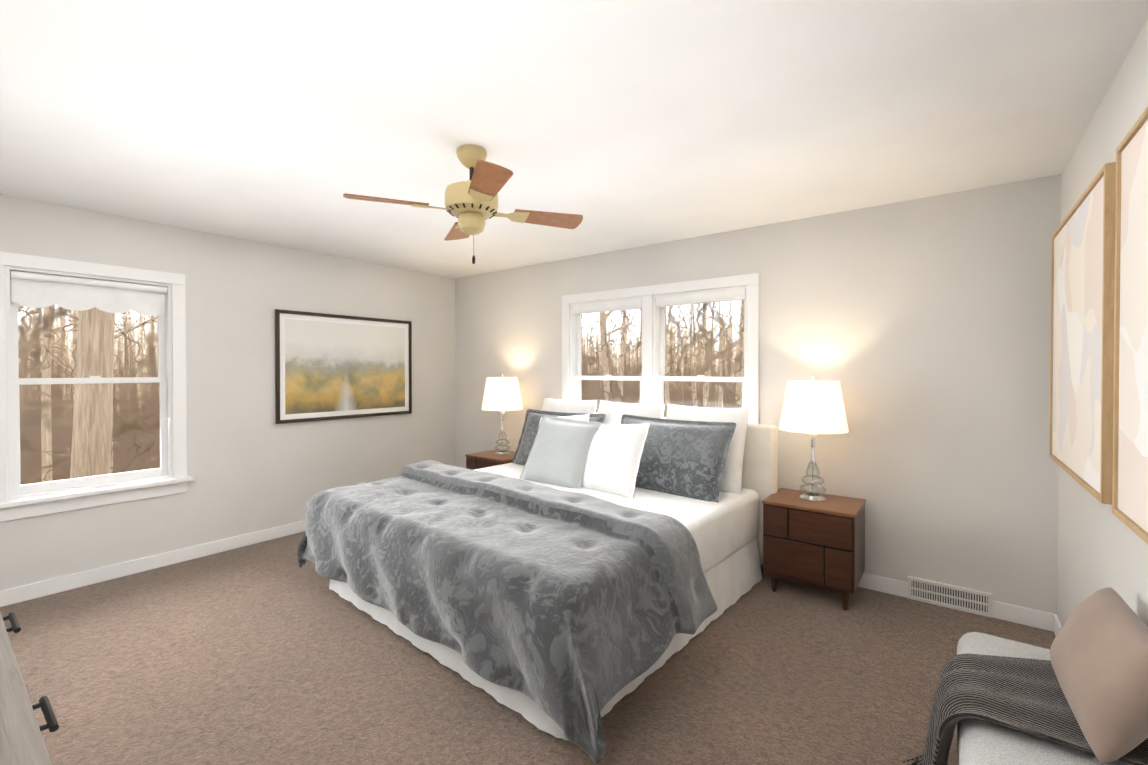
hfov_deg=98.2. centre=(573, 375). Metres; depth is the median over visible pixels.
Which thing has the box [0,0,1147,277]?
ceiling
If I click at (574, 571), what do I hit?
bed
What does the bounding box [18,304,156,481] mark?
tree
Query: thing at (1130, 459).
canvas art
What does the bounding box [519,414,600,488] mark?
pillow
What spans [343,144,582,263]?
ceiling fan
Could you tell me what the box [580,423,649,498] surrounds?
pillow
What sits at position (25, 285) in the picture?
window
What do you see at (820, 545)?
nightstand
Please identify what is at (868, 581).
baseboard
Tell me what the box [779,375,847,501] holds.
table lamp
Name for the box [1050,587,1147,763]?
cushion
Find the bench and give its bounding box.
[903,587,1147,764]
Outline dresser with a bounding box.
[0,612,58,764]
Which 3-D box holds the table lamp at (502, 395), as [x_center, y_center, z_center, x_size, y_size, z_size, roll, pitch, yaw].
[-0.696,0.374,4.830,0.396,0.790,0.396,0,1,37]
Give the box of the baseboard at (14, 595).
[0,520,305,606]
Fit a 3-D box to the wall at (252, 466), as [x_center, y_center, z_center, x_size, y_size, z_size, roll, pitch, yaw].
[-2.643,0.139,4.059,0.160,2.440,4.400,0,1,37]
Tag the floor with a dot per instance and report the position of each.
(269, 652)
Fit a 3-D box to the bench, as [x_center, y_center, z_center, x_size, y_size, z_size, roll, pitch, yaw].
[1.020,1.016,1.116,0.591,0.744,1.750,0,1,37]
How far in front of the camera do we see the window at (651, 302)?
4.11 m
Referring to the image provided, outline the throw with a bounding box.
[921,653,1147,764]
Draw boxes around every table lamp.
[482,373,522,455]
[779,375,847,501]
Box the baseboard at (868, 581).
[760,559,906,597]
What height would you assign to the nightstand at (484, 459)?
0.580 m
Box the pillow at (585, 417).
[539,414,589,424]
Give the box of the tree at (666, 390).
[599,300,743,413]
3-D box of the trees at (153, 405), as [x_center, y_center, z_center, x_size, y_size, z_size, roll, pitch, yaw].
[2.319,-9.598,-0.384,77.000,38.000,85.000,0,1,37]
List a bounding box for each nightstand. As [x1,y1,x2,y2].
[465,450,514,469]
[762,488,865,609]
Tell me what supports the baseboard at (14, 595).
attached to the wall at (252, 466)
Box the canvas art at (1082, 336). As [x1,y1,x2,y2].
[1049,162,1115,504]
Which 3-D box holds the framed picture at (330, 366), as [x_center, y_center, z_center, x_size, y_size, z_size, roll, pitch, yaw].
[-2.080,-0.077,4.637,0.027,0.950,1.295,0,1,37]
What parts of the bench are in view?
seat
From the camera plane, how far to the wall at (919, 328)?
3.08 m
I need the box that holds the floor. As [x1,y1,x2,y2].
[0,531,1055,764]
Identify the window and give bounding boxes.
[0,251,193,521]
[562,273,758,423]
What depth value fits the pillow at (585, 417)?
3.79 m
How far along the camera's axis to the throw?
1.38 m
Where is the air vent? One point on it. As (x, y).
(973, 601)
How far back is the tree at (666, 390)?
17.30 m
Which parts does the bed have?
mattress, headboard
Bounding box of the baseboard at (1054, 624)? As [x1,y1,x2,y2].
[1048,612,1061,635]
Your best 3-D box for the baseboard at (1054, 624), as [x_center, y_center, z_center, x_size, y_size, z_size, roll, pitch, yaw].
[1.352,1.341,1.055,0.018,0.095,4.050,0,1,37]
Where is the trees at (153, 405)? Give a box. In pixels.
[18,300,740,484]
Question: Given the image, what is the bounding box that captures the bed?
[297,398,777,764]
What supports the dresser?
on the floor
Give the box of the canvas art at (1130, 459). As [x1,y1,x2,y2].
[1112,107,1147,543]
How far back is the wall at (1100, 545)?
1.91 m
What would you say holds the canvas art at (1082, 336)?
attached to the wall at (1100, 545)
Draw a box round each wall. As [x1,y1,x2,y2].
[0,194,454,590]
[455,174,1060,613]
[1057,19,1147,626]
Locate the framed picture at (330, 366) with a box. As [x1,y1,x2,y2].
[275,309,411,423]
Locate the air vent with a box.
[907,576,992,617]

